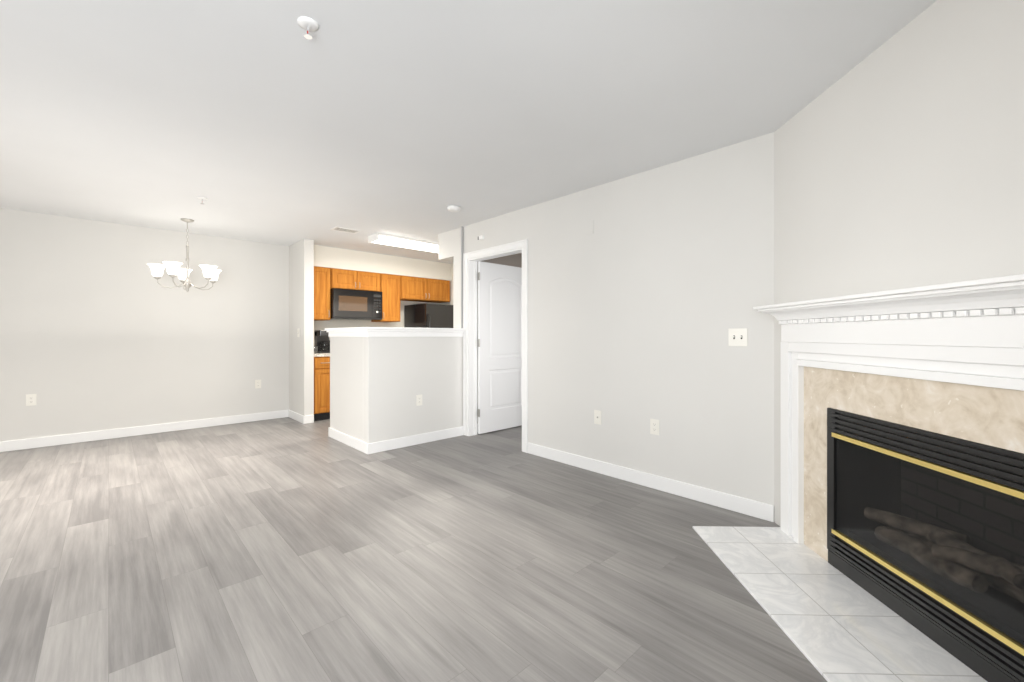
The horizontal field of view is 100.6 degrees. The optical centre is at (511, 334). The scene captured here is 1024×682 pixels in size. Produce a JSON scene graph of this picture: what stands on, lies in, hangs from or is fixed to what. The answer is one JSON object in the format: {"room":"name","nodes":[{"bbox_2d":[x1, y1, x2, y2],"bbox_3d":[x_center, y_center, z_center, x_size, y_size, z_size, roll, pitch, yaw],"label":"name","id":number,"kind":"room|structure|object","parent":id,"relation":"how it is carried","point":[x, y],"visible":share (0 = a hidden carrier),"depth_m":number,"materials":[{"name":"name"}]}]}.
{"room":"living room","nodes":[
{"label":"living room","id":0,"kind":"room"},
{"bbox_2d":[0,417,826,681],"bbox_3d":[-0.497,1.220,3.560,9.020,0.100,7.590,0,0,-43],"label":"floor","id":1,"kind":"structure","parent":0,"point":[287,549],"depth_m":2.12,"materials":[{"name":"grey laminate"}]},
{"bbox_2d":[314,357,329,420],"bbox_3d":[-2.755,0.730,6.050,0.329,0.870,0.628,0,0,-43],"label":"base cabinet","id":2,"kind":"object","parent":1,"relation":"on","point":[321,386],"depth_m":5.79,"materials":[{"name":"brown wood"}]},
{"bbox_2d":[314,353,329,356],"bbox_3d":[-2.751,0.274,6.046,0.329,0.038,0.638,0,0,-43],"label":"countertop","id":3,"kind":"structure","parent":2,"relation":"on","point":[315,354],"depth_m":5.79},
{"bbox_2d":[315,330,329,352],"bbox_3d":[-2.692,0.093,6.076,0.170,0.320,0.220,0,0,-43],"label":"coffee maker","id":4,"kind":"object","parent":3,"relation":"on","point":[322,340],"visible":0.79,"depth_m":6.07,"materials":[{"name":"black plastic"}]},
{"bbox_2d":[325,327,356,438],"bbox_3d":[-1.784,0.546,4.655,0.210,1.248,0.880,0,0,-44],"label":"wall","id":5,"kind":"structure","parent":1,"relation":"on","point":[343,341],"depth_m":4.60,"materials":[{"name":"paint"}]},
{"bbox_2d":[328,427,363,452],"bbox_3d":[-1.771,1.117,4.547,0.017,0.105,0.993,0,0,-44],"label":"baseboard","id":6,"kind":"structure","parent":5,"relation":"attached to","point":[346,439],"depth_m":4.53,"materials":[{"name":"white wood"}]},
{"bbox_2d":[357,327,464,442],"bbox_3d":[-1.045,0.546,4.605,1.214,1.248,0.210,0,0,-44],"label":"wall","id":7,"kind":"structure","parent":1,"relation":"on","point":[381,378],"depth_m":4.47,"materials":[{"name":"paint"}]},
{"bbox_2d":[364,426,462,453],"bbox_3d":[-0.994,1.117,4.566,1.170,0.105,0.017,0,0,-44],"label":"baseboard","id":8,"kind":"structure","parent":7,"relation":"attached to","point":[369,448],"depth_m":4.49,"materials":[{"name":"white wood"}]},
{"bbox_2d":[416,394,421,405],"bbox_3d":[-0.995,0.700,4.564,0.072,0.116,0.007,0,0,-43],"label":"outlet","id":9,"kind":"object","parent":7,"relation":"attached to","point":[418,400],"visible":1,"depth_m":4.56,"materials":[{"name":"white plastic"}]},
{"bbox_2d":[404,304,452,327],"bbox_3d":[-1.319,0.332,7.251,0.730,1.674,0.755,0,0,-43],"label":"refrigerator","id":10,"kind":"object","parent":1,"relation":"on","point":[428,315],"visible":0.15,"depth_m":6.97,"materials":[{"name":"black metal"}]},
{"bbox_2d":[693,274,1023,681],"bbox_3d":[1.522,0.498,1.707,0.905,1.342,1.812,0,0,2],"label":"fireplace","id":11,"kind":"object","parent":1,"relation":"on","point":[891,549],"visible":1,"depth_m":1.71,"materials":[{"name":"stone"}]},
{"bbox_2d":[0,0,936,263],"bbox_3d":[-0.497,-1.320,3.560,9.020,0.100,7.590,0,0,-43],"label":"ceiling","id":12,"kind":"structure","parent":0,"point":[264,121],"depth_m":2.29,"materials":[{"name":"paint"}]},
{"bbox_2d":[147,218,221,291],"bbox_3d":[-3.594,-0.871,4.699,0.670,0.798,0.651,0,0,-43],"label":"chandelier","id":13,"kind":"object","parent":12,"relation":"hanging from","point":[211,273],"visible":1,"depth_m":4.62,"materials":[{"name":"silver metal"}]},
{"bbox_2d":[197,197,207,203],"bbox_3d":[-2.868,-1.243,3.937,0.080,0.054,0.080,0,0,-43],"label":"sprinkler","id":14,"kind":"object","parent":12,"relation":"attached to","point":[202,198],"visible":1,"depth_m":3.93,"materials":[{"name":"white metal"}]},
{"bbox_2d":[297,16,318,39],"bbox_3d":[-0.832,-1.243,1.734,0.080,0.054,0.080,0,0,-43],"label":"sprinkler","id":15,"kind":"object","parent":12,"relation":"attached to","point":[308,24],"visible":1,"depth_m":1.72,"materials":[{"name":"white plastic"}]},
{"bbox_2d":[330,226,360,233],"bbox_3d":[-2.009,-1.266,5.138,0.300,0.008,0.180,0,0,-43],"label":"ceiling vent","id":16,"kind":"object","parent":12,"relation":"in","point":[346,230],"visible":1,"depth_m":5.14,"materials":[{"name":"white plastic"}]},
{"bbox_2d":[368,233,438,252],"bbox_3d":[-1.313,-1.226,5.785,1.220,0.088,0.280,0,0,-43],"label":"light fixture","id":17,"kind":"object","parent":12,"relation":"attached to","point":[394,240],"visible":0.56,"depth_m":5.57,"materials":[{"name":"white plastic"}]},
{"bbox_2d":[447,205,460,211],"bbox_3d":[-0.576,-1.250,4.224,0.136,0.040,0.136,0,0,-43],"label":"smoke detector","id":18,"kind":"object","parent":12,"relation":"attached to","point":[453,208],"visible":1,"depth_m":4.18,"materials":[{"name":"white plastic"}]},
{"bbox_2d":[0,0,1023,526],"bbox_3d":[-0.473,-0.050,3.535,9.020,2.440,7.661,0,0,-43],"label":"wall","id":19,"kind":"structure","parent":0,"point":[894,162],"depth_m":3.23,"materials":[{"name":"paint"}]},
{"bbox_2d":[26,394,35,405],"bbox_3d":[-4.961,0.670,4.385,0.072,0.116,0.007,0,0,-43],"label":"outlet","id":20,"kind":"object","parent":19,"relation":"attached to","point":[30,399],"visible":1,"depth_m":4.38,"materials":[{"name":"white plastic"}]},
{"bbox_2d":[0,410,287,451],"bbox_3d":[-4.682,1.117,4.643,4.140,0.105,0.017,0,0,-44],"label":"baseboard","id":21,"kind":"structure","parent":19,"relation":"attached to","point":[21,444],"depth_m":4.91,"materials":[{"name":"white wood"}]},
{"bbox_2d":[255,380,260,388],"bbox_3d":[-3.467,0.670,5.803,0.072,0.116,0.007,0,0,-43],"label":"outlet","id":22,"kind":"object","parent":19,"relation":"attached to","point":[257,383],"visible":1,"depth_m":5.80,"materials":[{"name":"white plastic"}]},
{"bbox_2d":[288,410,307,423],"bbox_3d":[-2.944,1.117,5.827,0.047,0.105,0.633,0,0,-44],"label":"baseboard","id":23,"kind":"structure","parent":19,"relation":"attached to","point":[300,418],"depth_m":5.73,"materials":[{"name":"white wood"}]},
{"bbox_2d":[314,266,333,320],"bbox_3d":[-2.852,-0.592,6.150,0.326,0.755,0.348,0,0,-43],"label":"upper cabinet","id":24,"kind":"object","parent":19,"relation":"attached to","point":[323,276],"depth_m":6.06,"materials":[{"name":"brown wood"}]},
{"bbox_2d":[334,268,381,291],"bbox_3d":[-2.453,-0.822,6.529,0.758,0.295,0.348,0,0,-43],"label":"upper cabinet","id":25,"kind":"object","parent":19,"relation":"attached to","point":[343,279],"depth_m":6.41,"materials":[{"name":"brown wood"}]},
{"bbox_2d":[330,288,381,320],"bbox_3d":[-2.429,-0.454,6.504,0.756,0.437,0.418,0,0,-43],"label":"microwave","id":26,"kind":"object","parent":25,"relation":"attached to","point":[347,304],"visible":1,"depth_m":6.33,"materials":[{"name":"black"}]},
{"bbox_2d":[371,274,401,321],"bbox_3d":[-2.049,-0.592,6.913,0.341,0.755,0.348,0,0,-43],"label":"upper cabinet","id":27,"kind":"object","parent":19,"relation":"attached to","point":[395,290],"depth_m":6.79,"materials":[{"name":"brown wood"}]},
{"bbox_2d":[402,276,449,301],"bbox_3d":[-1.568,-0.780,7.369,0.967,0.380,0.348,0,0,-43],"label":"upper cabinet","id":28,"kind":"object","parent":19,"relation":"attached to","point":[416,289],"depth_m":7.24,"materials":[{"name":"brown wood"}]},
{"bbox_2d":[461,226,462,327],"bbox_3d":[-0.585,-0.674,4.980,0.028,1.190,0.028,0,0,-43],"label":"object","id":29,"kind":"structure","parent":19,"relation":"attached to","point":[461,276],"depth_m":4.97,"materials":[{"name":"grey paint"}]},
{"bbox_2d":[463,239,527,452],"bbox_3d":[-0.157,0.110,4.634,0.152,2.120,1.040,0,0,-43],"label":"door frame","id":30,"kind":"structure","parent":19,"relation":"attached to","point":[523,244],"depth_m":4.91,"materials":[{"name":"white wood"}]},
{"bbox_2d":[478,261,521,433],"bbox_3d":[-0.089,0.148,5.265,0.852,2.020,0.179,0,0,-43],"label":"door","id":31,"kind":"structure","parent":19,"relation":"in","point":[499,346],"depth_m":5.18,"materials":[{"name":"white paint"},{"name":"wood"}]},
{"bbox_2d":[594,410,600,424],"bbox_3d":[0.726,0.700,3.612,0.012,0.116,0.072,0,0,-43],"label":"outlet plate","id":32,"kind":"object","parent":19,"relation":"attached to","point":[597,416],"visible":1,"depth_m":3.61,"materials":[{"name":"white plastic"}]},
{"bbox_2d":[528,443,773,521],"bbox_3d":[0.896,1.117,3.434,0.013,0.105,2.148,0,0,-44],"label":"baseboard","id":33,"kind":"structure","parent":19,"relation":"attached to","point":[754,508],"depth_m":3.17,"materials":[{"name":"white wood"}]},
{"bbox_2d":[650,419,658,434],"bbox_3d":[1.086,0.700,3.236,0.007,0.116,0.072,0,0,-43],"label":"outlet","id":34,"kind":"object","parent":19,"relation":"attached to","point":[654,426],"visible":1,"depth_m":3.24,"materials":[{"name":"white plastic"}]},
{"bbox_2d":[729,328,747,345],"bbox_3d":[1.489,0.015,2.806,0.015,0.116,0.116,0,0,-43],"label":"double light switch","id":35,"kind":"object","parent":19,"relation":"attached to","point":[738,336],"visible":1,"depth_m":2.81,"materials":[{"name":"white plastic"}]}
]}

